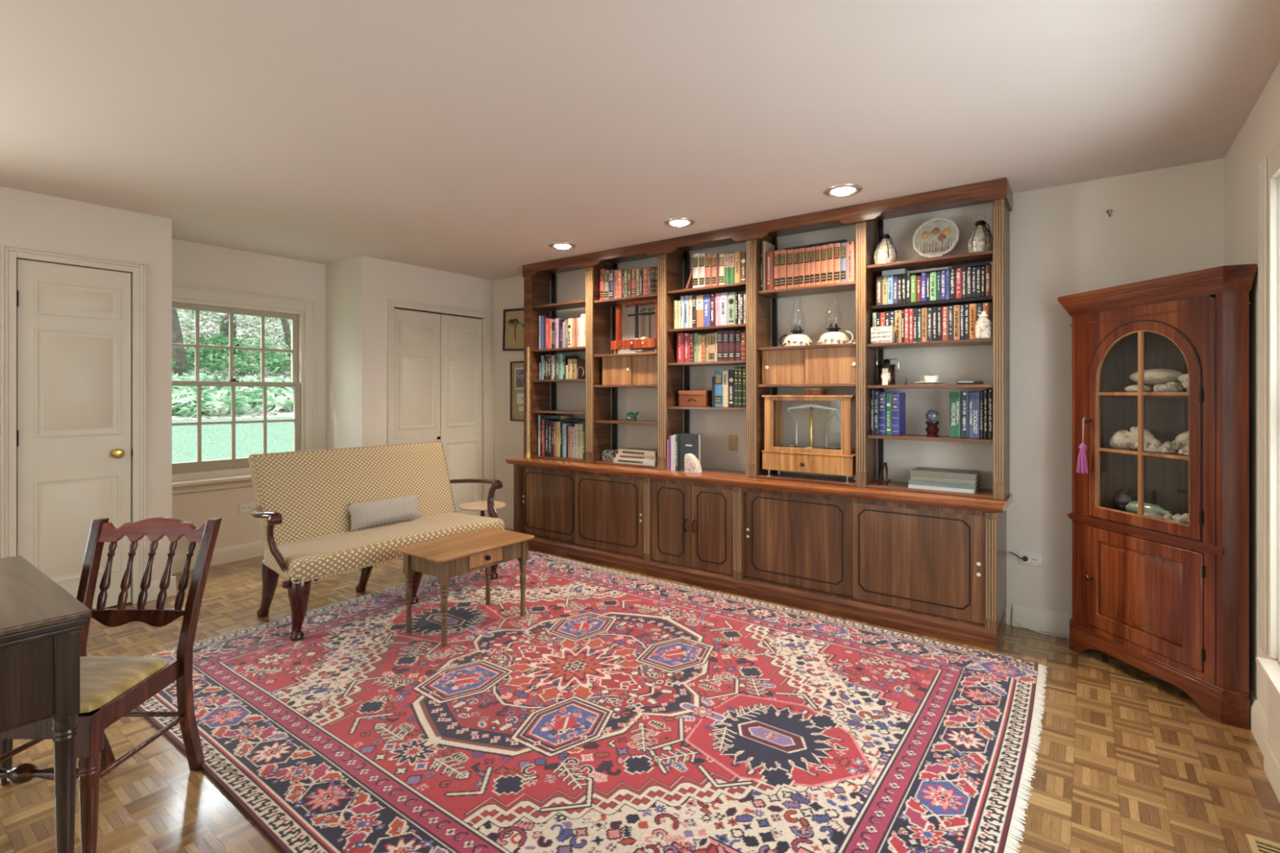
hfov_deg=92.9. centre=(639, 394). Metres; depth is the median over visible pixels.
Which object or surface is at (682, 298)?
book
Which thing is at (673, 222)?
recessed light
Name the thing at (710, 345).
book
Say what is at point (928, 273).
book
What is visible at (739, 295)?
book
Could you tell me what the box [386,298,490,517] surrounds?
door
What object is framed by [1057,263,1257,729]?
tall cabinet
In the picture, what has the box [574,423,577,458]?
book
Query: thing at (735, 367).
book
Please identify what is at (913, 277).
book
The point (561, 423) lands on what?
book
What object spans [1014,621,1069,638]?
extension cord
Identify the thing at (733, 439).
blank plate
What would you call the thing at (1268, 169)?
window
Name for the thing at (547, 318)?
book
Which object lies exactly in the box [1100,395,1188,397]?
shelf
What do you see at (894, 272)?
book
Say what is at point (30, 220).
wall
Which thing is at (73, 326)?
door
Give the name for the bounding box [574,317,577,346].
book
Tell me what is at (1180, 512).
shelf
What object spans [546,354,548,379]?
book
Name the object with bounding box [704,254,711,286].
book
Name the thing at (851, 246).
book
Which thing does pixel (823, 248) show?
book
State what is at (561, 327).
book
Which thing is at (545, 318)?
book
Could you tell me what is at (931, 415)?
glass ball
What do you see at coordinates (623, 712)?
rug
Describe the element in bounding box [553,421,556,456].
book
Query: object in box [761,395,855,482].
analytical balance
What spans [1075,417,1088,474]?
tassel
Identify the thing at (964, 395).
book
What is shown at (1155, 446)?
seashell
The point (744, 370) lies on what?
book
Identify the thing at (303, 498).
settee
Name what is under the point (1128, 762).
floor
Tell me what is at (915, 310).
book
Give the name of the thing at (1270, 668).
radiator cover
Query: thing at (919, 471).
album
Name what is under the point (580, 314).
book
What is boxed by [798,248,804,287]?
book
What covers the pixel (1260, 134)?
wall
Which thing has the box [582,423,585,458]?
book
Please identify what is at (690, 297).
book
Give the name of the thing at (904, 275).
book
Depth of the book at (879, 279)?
3.66 m
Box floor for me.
[0,527,1279,852]
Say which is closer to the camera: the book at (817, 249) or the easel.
the easel
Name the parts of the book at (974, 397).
spine panel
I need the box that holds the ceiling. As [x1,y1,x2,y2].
[0,0,1279,279]
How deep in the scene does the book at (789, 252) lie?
3.98 m
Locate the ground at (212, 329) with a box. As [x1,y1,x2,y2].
[172,308,293,419]
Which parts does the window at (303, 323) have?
sill, sash, sash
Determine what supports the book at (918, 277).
on the bookcase at (769, 366)
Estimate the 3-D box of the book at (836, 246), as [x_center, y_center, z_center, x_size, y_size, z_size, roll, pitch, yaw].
[1.280,-0.816,3.868,0.042,0.254,0.180,0,0,36]
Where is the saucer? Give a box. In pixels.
[914,382,948,384]
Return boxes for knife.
[956,381,983,384]
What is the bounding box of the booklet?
[617,351,641,353]
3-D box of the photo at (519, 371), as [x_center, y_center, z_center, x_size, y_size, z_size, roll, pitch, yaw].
[-1.128,-0.150,5.811,0.190,0.205,0.002,0,0,36]
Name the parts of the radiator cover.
skirting, panel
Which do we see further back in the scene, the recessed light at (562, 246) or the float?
the recessed light at (562, 246)
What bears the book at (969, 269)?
on the bookcase at (769, 366)
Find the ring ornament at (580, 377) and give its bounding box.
[576,366,584,378]
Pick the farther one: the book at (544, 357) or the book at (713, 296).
the book at (544, 357)
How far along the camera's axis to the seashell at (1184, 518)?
2.65 m
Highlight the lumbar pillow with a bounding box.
[347,493,421,530]
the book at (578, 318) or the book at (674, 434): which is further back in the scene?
the book at (578, 318)
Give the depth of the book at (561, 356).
5.21 m
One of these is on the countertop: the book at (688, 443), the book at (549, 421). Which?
the book at (688, 443)
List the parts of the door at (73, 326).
knob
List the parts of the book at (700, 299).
spine panel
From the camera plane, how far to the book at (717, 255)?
4.31 m
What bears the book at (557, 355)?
on the bookcase at (769, 366)
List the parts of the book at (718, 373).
label panel, label panel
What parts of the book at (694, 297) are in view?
label panel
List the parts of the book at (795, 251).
label panel, label panel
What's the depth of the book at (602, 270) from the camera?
4.94 m
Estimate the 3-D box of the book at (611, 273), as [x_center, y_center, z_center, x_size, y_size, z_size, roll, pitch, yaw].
[-0.181,-0.877,4.954,0.056,0.240,0.176,0,0,36]
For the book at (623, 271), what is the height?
0.218 m
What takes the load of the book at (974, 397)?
on the bookcase at (769, 366)
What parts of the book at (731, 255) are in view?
spine panel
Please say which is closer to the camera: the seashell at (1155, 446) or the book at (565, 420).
the seashell at (1155, 446)
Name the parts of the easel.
leg, leg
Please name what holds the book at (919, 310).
on the bookcase at (769, 366)
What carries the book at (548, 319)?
on the bookcase at (769, 366)
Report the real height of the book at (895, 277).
0.164 m
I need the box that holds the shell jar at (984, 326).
[975,311,992,338]
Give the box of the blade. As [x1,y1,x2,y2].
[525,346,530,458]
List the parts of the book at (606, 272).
label panel, label panel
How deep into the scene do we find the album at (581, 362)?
5.08 m
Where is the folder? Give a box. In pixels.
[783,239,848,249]
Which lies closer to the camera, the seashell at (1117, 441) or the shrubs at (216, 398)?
the seashell at (1117, 441)
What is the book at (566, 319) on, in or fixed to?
on the bookcase at (769, 366)
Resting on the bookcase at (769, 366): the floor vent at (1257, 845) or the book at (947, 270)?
the book at (947, 270)
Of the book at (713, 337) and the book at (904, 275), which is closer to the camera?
the book at (904, 275)
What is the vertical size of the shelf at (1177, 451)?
0.014 m
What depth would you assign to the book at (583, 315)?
5.06 m
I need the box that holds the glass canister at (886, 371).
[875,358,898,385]
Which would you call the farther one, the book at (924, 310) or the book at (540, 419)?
the book at (540, 419)
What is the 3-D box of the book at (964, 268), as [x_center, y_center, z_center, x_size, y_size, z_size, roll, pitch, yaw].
[1.844,-0.624,3.443,0.020,0.172,0.123,0,0,36]
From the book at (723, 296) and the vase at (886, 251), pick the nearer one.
the vase at (886, 251)
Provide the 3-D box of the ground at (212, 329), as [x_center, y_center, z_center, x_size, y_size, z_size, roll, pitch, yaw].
[-15.053,-3.331,21.037,18.800,7.728,44.000,0,0,36]
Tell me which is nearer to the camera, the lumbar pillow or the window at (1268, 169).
the window at (1268, 169)
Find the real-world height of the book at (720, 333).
0.216 m
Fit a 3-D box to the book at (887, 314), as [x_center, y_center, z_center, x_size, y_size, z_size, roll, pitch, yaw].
[1.515,-0.395,3.686,0.024,0.186,0.123,0,0,36]
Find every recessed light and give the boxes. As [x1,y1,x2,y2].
[549,242,575,249]
[663,217,694,226]
[823,183,862,196]
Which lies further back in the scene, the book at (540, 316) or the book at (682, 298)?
the book at (540, 316)
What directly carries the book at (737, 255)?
on the bookcase at (769, 366)
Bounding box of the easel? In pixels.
[873,462,890,484]
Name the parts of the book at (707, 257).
label panel, label panel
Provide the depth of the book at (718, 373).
4.30 m
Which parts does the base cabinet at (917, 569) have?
moulding, sliding door, moulding, sliding door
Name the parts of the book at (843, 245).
label panel, label panel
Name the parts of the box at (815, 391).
lid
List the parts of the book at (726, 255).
spine panel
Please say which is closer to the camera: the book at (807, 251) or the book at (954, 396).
the book at (954, 396)
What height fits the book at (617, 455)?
0.033 m
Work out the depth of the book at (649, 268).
4.66 m
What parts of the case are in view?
post, drawer, rail, post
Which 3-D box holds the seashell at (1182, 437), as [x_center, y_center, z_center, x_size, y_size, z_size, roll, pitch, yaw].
[2.464,0.214,2.686,0.124,0.110,0.177,0,0,-9]
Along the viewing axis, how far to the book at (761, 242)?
4.10 m
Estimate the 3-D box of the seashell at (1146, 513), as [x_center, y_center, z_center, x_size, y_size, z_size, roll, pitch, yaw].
[2.322,0.553,2.756,0.062,0.032,0.104,0,0,-9]
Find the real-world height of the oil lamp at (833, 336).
0.318 m
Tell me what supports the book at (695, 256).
on the bookcase at (769, 366)
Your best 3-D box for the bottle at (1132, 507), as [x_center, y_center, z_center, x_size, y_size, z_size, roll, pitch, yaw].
[2.364,0.537,2.816,0.059,0.060,0.215,0,0,-9]
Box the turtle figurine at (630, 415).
[625,411,639,421]
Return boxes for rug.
[134,550,1048,852]
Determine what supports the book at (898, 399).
on the bookcase at (769, 366)
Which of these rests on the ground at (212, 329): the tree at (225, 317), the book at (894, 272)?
the tree at (225, 317)
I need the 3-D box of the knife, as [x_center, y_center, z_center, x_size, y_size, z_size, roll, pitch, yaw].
[1.843,-0.063,3.399,0.131,0.020,0.025,0,0,36]
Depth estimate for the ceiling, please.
2.42 m
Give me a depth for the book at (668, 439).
4.47 m
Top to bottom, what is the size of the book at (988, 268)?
0.168 m
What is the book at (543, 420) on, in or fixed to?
on the bookcase at (769, 366)
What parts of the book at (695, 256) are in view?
label panel, label panel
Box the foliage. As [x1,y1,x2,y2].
[176,308,291,348]
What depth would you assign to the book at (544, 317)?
5.33 m
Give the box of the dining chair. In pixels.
[0,516,222,852]
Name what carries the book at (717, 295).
on the bookcase at (769, 366)
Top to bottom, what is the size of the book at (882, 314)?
0.188 m
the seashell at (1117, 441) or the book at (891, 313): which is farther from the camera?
the book at (891, 313)
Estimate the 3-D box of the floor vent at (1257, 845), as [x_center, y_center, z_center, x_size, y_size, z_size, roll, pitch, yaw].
[1.747,1.302,1.644,0.110,0.006,0.300,0,0,36]
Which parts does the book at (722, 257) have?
label panel, label panel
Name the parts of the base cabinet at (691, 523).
moulding, hinged door, moulding, hinged door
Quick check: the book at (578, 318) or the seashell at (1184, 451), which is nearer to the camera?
the seashell at (1184, 451)
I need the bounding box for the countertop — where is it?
[505,457,1013,513]
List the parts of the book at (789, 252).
label panel, label panel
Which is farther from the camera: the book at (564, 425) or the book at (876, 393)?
the book at (564, 425)
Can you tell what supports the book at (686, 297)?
on the bookcase at (769, 366)
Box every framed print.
[502,308,524,351]
[510,360,524,421]
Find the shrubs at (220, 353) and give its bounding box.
[172,330,291,377]
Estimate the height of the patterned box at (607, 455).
0.086 m
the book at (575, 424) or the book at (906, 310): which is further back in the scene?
the book at (575, 424)
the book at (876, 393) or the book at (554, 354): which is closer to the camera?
the book at (876, 393)
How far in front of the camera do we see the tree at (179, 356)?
15.65 m
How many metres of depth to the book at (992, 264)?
3.31 m
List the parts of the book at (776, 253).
label panel, label panel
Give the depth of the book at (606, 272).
4.92 m
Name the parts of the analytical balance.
post, post, sash, frame, moulding, post, post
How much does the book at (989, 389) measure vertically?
0.277 m
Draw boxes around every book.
[537,414,542,455]
[538,315,540,349]
[538,362,540,379]
[540,315,542,349]
[540,355,546,379]
[540,414,573,419]
[540,418,546,455]
[542,315,543,349]
[542,418,551,455]
[543,315,558,348]
[543,356,546,379]
[544,419,546,455]
[545,318,552,348]
[546,318,551,348]
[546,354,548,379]
[546,418,559,456]
[548,319,555,348]
[548,354,554,379]
[548,420,551,456]
[550,319,555,348]
[551,321,555,348]
[551,355,554,379]
[551,420,560,456]
[553,324,555,348]
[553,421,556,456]
[554,354,555,379]
[555,318,566,348]
[555,354,559,379]
[556,421,558,457]
[558,319,564,347]
[558,421,572,457]
[559,354,574,379]
[560,327,562,347]
[560,418,585,421]
[560,422,573,457]
[562,321,564,347]
[562,422,578,457]
[563,356,578,379]
[564,320,566,347]
[565,364,568,379]
[566,319,568,347]
[566,425,574,457]
[568,318,574,347]
[568,359,572,378]
[568,426,574,457]
[572,319,574,346]
[572,359,577,378]
[572,426,574,457]
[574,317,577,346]
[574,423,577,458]
[577,317,580,346]
[577,423,580,458]
[580,314,582,346]
[580,423,582,458]
[582,314,585,346]
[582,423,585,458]
[584,315,585,346]
[600,268,608,299]
[604,270,608,299]
[608,269,614,298]
[613,457,657,466]
[614,269,617,297]
[615,453,657,461]
[617,269,624,297]
[617,447,657,456]
[622,271,624,297]
[623,270,629,297]
[627,270,631,296]
[631,268,635,296]
[635,268,639,295]
[640,268,643,295]
[642,266,648,294]
[648,266,651,293]
[650,266,653,293]
[653,266,657,293]
[655,267,657,293]
[666,439,668,470]
[668,435,671,470]
[671,435,673,471]
[673,434,677,471]
[674,300,676,328]
[675,433,692,471]
[676,300,679,328]
[676,333,686,362]
[679,433,701,471]
[680,296,684,328]
[683,333,689,362]
[684,267,693,288]
[684,295,688,328]
[688,295,692,328]
[689,333,693,362]
[692,294,696,327]
[693,253,699,288]
[693,333,705,362]
[696,294,703,327]
[697,334,701,361]
[698,253,708,287]
[701,334,706,361]
[703,293,710,326]
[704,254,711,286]
[706,334,708,361]
[708,333,712,361]
[710,293,715,326]
[711,253,716,285]
[711,333,714,361]
[711,376,715,406]
[714,332,717,361]
[715,293,719,325]
[715,369,727,407]
[716,253,719,284]
[717,330,724,361]
[719,253,724,284]
[720,292,728,325]
[722,370,728,407]
[723,330,728,360]
[724,253,729,284]
[727,291,741,324]
[728,252,734,283]
[728,330,735,360]
[728,369,734,407]
[734,251,742,283]
[734,366,737,407]
[735,293,740,324]
[735,330,746,360]
[737,293,740,324]
[737,366,746,407]
[740,252,746,282]
[740,293,743,324]
[741,332,746,360]
[742,367,746,407]
[743,293,746,323]
[760,241,762,291]
[762,240,774,290]
[765,251,773,290]
[773,249,779,289]
[779,249,786,288]
[786,248,793,288]
[793,248,798,287]
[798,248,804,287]
[804,247,810,286]
[810,246,814,285]
[814,245,820,284]
[820,244,826,284]
[826,243,833,284]
[833,242,840,283]
[840,242,846,282]
[846,240,855,281]
[871,389,880,434]
[872,312,876,327]
[874,391,884,434]
[876,276,883,305]
[876,312,880,326]
[879,392,885,435]
[880,312,885,326]
[881,268,908,276]
[882,275,888,304]
[885,312,889,326]
[885,392,891,435]
[888,275,893,304]
[889,311,894,327]
[891,392,905,435]
[893,275,897,303]
[894,310,902,342]
[897,275,902,303]
[902,273,906,302]
[902,310,904,342]
[904,308,909,342]
[906,266,951,275]
[906,272,913,302]
[909,308,913,342]
[911,275,917,302]
[913,308,917,342]
[916,275,921,302]
[917,308,921,342]
[920,272,927,301]
[921,307,927,341]
[926,272,930,301]
[927,307,933,341]
[929,271,937,301]
[933,306,937,341]
[937,271,941,300]
[937,306,942,341]
[941,270,946,299]
[942,306,948,340]
[946,269,950,299]
[948,305,953,340]
[949,268,955,299]
[949,391,963,437]
[951,261,990,269]
[953,305,959,340]
[955,267,962,298]
[960,304,964,339]
[960,391,972,437]
[962,266,966,297]
[964,303,969,339]
[966,266,972,297]
[968,392,980,438]
[969,303,976,339]
[972,266,976,297]
[976,266,981,297]
[976,302,982,320]
[980,390,983,438]
[981,266,985,296]
[982,302,990,319]
[983,388,987,438]
[985,264,991,296]
[987,387,992,439]
[990,302,992,322]
[991,264,992,295]
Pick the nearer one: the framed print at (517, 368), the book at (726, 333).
the book at (726, 333)
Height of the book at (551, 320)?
0.258 m
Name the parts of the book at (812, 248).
label panel, label panel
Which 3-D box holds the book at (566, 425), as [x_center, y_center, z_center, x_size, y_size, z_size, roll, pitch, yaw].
[-0.579,0.404,5.234,0.016,0.272,0.154,0,0,36]
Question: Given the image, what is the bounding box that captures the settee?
[248,440,504,640]
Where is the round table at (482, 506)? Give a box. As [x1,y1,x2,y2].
[457,501,506,516]
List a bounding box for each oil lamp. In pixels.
[779,299,813,346]
[817,298,853,344]
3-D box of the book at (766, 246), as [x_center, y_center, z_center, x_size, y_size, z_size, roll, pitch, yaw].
[0.878,-0.859,4.152,0.020,0.340,0.162,0,0,36]
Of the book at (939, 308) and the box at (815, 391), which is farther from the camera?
the box at (815, 391)
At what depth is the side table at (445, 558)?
3.30 m
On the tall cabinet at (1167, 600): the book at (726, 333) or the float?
the float
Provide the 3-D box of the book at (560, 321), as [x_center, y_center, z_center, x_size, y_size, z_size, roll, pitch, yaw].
[-0.650,-0.518,5.280,0.020,0.252,0.148,0,0,36]
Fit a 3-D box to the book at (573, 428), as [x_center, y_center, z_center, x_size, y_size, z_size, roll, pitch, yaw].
[-0.520,0.409,5.189,0.034,0.260,0.152,0,0,36]
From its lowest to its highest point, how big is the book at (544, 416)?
0.030 m
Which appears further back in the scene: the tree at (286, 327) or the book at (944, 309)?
the tree at (286, 327)
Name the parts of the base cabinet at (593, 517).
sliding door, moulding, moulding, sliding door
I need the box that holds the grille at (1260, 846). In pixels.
[1255,841,1279,852]
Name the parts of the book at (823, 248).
label panel, label panel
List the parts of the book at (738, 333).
label panel, label panel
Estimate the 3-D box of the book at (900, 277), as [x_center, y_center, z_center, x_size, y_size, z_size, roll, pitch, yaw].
[1.571,-0.620,3.644,0.022,0.164,0.123,0,0,36]
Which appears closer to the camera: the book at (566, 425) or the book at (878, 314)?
the book at (878, 314)
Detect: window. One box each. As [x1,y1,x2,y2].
[172,284,315,494]
[1257,140,1279,659]
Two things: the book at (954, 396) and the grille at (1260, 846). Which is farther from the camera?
the book at (954, 396)
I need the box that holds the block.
[871,325,894,343]
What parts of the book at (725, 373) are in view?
spine panel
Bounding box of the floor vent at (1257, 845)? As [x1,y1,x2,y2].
[1246,834,1279,852]
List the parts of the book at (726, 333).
label panel, label panel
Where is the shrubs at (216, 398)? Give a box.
[172,370,293,417]
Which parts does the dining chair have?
seat rail, leg, leg, seat, rail, crest rail, leg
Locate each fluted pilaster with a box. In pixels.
[643,477,650,561]
[733,486,742,580]
[985,511,997,631]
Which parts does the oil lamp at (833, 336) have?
burner, handle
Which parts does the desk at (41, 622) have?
leg, moulding, leg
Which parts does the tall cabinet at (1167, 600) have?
knob, knob, raised panel, panel, glazed door, waist moulding, panelled door, frame, cornice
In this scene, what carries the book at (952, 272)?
on the bookcase at (769, 366)
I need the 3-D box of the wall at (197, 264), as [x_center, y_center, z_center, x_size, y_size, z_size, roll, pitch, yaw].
[-3.183,0.085,4.849,0.120,2.440,1.282,0,0,36]
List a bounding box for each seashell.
[1109,430,1130,449]
[1124,384,1153,391]
[1125,426,1155,449]
[1128,368,1184,384]
[1133,438,1182,453]
[1144,511,1164,519]
[1153,381,1182,391]
[1163,513,1188,524]
[1174,431,1188,449]
[1177,373,1188,382]
[1177,444,1188,456]
[1181,374,1188,391]
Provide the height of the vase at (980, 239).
0.238 m
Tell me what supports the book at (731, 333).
on the bookcase at (769, 366)
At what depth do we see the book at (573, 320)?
5.13 m
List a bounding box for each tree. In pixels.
[172,308,188,379]
[218,312,236,343]
[280,318,291,357]
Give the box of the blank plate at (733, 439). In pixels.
[728,435,737,451]
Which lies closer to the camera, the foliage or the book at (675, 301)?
the book at (675, 301)
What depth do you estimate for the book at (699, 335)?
4.39 m
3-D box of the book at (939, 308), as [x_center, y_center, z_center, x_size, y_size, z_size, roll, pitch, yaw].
[1.741,-0.399,3.514,0.022,0.195,0.123,0,0,36]
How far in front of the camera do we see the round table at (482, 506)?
4.94 m
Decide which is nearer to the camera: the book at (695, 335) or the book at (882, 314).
the book at (882, 314)
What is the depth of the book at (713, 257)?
4.33 m
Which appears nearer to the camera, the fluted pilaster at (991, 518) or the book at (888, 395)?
the fluted pilaster at (991, 518)
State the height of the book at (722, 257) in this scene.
0.223 m
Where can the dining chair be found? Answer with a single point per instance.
(111, 687)
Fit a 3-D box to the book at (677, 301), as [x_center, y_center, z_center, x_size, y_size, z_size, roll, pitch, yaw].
[0.335,-0.588,4.571,0.028,0.214,0.175,0,0,36]
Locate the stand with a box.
[924,421,939,436]
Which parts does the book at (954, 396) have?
spine panel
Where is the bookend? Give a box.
[684,453,702,473]
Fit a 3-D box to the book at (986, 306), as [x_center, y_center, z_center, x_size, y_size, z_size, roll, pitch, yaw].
[1.929,-0.401,3.375,0.034,0.198,0.123,0,0,36]
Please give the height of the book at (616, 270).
0.234 m
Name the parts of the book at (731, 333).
label panel, label panel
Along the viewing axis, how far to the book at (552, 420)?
5.27 m
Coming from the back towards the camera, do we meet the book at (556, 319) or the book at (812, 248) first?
the book at (556, 319)
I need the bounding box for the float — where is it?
[1111,487,1137,511]
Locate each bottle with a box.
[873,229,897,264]
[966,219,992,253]
[1124,501,1176,515]
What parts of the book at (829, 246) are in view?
label panel, label panel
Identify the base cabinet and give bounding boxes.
[513,464,646,575]
[646,477,737,595]
[736,486,1006,651]
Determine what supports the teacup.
on the saucer
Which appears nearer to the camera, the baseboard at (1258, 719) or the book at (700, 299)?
the baseboard at (1258, 719)
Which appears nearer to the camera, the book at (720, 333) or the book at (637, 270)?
the book at (720, 333)
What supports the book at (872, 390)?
on the bookcase at (769, 366)
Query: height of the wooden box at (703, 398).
0.118 m
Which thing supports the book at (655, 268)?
on the bookcase at (769, 366)
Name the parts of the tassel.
cord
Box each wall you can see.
[0,186,493,581]
[172,238,325,555]
[493,158,1224,624]
[1224,62,1279,719]
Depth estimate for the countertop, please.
3.80 m
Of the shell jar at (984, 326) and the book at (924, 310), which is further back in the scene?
the book at (924, 310)
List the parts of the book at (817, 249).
label panel, label panel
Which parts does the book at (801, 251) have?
label panel, label panel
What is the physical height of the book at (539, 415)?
0.354 m
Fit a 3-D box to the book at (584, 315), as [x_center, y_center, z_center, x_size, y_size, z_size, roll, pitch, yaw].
[-0.412,-0.526,5.111,0.024,0.267,0.150,0,0,36]
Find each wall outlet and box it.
[239,502,255,513]
[1017,551,1042,567]
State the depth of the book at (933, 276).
3.48 m
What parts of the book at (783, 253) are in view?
label panel, label panel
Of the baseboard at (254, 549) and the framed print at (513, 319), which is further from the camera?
the framed print at (513, 319)
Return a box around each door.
[0,244,146,608]
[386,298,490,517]
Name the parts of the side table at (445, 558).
leg, leg, drawer, leg, knob, leg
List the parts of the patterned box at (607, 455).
lid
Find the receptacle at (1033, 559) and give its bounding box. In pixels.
[1031,556,1038,562]
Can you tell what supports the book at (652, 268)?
on the bookcase at (769, 366)
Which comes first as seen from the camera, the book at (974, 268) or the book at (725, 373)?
the book at (974, 268)
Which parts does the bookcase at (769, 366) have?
shelf, shelf, shelf, shelf, sliding door, shelf, shelf, shelf, shelf, sliding door, shelf, shelf, shelf, shelf, cornice, sliding door, shelf, shelf, shelf, sliding door, shelf, shelf, shelf, shelf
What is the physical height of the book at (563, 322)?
0.224 m
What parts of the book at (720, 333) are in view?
label panel, label panel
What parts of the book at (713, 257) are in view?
label panel, label panel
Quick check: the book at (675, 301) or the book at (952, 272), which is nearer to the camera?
the book at (952, 272)
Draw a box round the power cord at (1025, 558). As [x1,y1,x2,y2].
[1008,551,1028,561]
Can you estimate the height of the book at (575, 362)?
0.169 m
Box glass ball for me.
[925,409,939,421]
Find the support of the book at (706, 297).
on the bookcase at (769, 366)
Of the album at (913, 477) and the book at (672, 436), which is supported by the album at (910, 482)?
the album at (913, 477)
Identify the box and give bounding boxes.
[601,448,617,461]
[678,390,711,407]
[804,387,826,395]
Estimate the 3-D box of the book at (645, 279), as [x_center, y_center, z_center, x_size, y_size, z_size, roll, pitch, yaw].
[0.086,-0.866,4.745,0.052,0.217,0.153,0,0,36]
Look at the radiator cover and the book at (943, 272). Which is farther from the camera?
the book at (943, 272)
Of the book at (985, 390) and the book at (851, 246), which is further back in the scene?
the book at (851, 246)
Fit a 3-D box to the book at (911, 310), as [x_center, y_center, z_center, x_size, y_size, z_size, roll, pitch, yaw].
[1.622,-0.401,3.607,0.022,0.199,0.123,0,0,36]
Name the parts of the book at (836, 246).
label panel, label panel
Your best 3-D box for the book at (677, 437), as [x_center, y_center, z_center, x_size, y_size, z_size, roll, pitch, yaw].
[0.325,0.428,4.512,0.022,0.262,0.203,0,0,36]
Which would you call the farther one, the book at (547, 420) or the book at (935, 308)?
the book at (547, 420)
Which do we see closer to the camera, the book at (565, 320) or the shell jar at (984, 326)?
the shell jar at (984, 326)
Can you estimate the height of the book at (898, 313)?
0.194 m
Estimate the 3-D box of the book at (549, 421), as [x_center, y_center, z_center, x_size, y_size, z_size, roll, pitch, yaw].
[-0.735,0.386,5.351,0.038,0.308,0.162,0,0,36]
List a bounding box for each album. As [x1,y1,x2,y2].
[577,359,585,378]
[908,479,979,489]
[908,484,979,493]
[910,466,980,479]
[911,475,980,484]
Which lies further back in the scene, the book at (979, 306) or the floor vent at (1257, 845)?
the book at (979, 306)
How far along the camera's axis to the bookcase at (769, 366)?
4.07 m
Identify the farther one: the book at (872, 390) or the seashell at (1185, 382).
the book at (872, 390)
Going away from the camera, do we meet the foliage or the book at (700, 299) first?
the book at (700, 299)
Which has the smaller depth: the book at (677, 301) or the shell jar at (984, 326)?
the shell jar at (984, 326)
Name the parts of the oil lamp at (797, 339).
handle, burner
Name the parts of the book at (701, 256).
label panel, label panel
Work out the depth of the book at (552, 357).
5.27 m
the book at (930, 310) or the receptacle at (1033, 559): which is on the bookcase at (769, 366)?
the book at (930, 310)
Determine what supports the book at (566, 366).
on the bookcase at (769, 366)
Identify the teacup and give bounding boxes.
[920,374,938,382]
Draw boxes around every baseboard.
[146,576,176,601]
[172,540,264,573]
[497,513,513,528]
[1012,604,1071,636]
[1248,686,1267,755]
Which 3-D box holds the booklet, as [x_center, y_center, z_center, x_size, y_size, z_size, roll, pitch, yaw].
[-0.081,-0.329,4.837,0.170,0.020,0.090,0,0,36]
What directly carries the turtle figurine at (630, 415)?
on the bookcase at (769, 366)
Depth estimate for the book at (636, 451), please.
4.72 m
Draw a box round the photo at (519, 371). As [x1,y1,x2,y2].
[515,367,524,389]
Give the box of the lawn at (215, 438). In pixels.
[172,416,293,462]
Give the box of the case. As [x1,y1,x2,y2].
[610,298,657,353]
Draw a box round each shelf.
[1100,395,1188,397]
[1100,447,1188,461]
[1104,506,1182,515]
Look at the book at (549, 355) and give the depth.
5.29 m
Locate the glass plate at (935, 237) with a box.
[911,217,959,257]
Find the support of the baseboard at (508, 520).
attached to the wall at (1167, 221)
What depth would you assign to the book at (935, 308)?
3.48 m
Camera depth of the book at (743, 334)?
4.18 m
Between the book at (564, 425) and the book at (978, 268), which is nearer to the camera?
the book at (978, 268)
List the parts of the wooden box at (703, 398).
lid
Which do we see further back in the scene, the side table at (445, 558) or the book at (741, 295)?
the book at (741, 295)
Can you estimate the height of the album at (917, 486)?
0.020 m
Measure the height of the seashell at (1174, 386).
0.058 m
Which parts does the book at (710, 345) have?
label panel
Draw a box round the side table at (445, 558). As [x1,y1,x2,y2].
[395,527,534,647]
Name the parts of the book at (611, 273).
label panel, label panel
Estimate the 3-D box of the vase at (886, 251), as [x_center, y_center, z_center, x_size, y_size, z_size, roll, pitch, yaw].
[1.490,-0.891,3.697,0.140,0.238,0.132,0,0,36]
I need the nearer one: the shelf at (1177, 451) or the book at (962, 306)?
the shelf at (1177, 451)
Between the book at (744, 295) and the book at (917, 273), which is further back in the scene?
the book at (744, 295)
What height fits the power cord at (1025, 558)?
0.044 m
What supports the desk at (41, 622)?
on the floor
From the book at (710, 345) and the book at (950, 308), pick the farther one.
the book at (710, 345)
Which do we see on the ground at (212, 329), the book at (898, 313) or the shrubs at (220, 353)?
the shrubs at (220, 353)
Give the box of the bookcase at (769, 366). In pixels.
[522,177,1012,499]
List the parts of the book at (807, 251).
label panel, label panel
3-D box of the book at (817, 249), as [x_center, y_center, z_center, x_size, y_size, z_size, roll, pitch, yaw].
[1.176,-0.815,3.934,0.036,0.252,0.172,0,0,36]
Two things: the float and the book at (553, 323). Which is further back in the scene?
the book at (553, 323)
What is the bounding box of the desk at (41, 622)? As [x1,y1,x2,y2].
[0,555,91,852]
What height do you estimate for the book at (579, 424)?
0.290 m
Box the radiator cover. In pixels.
[1255,657,1279,803]

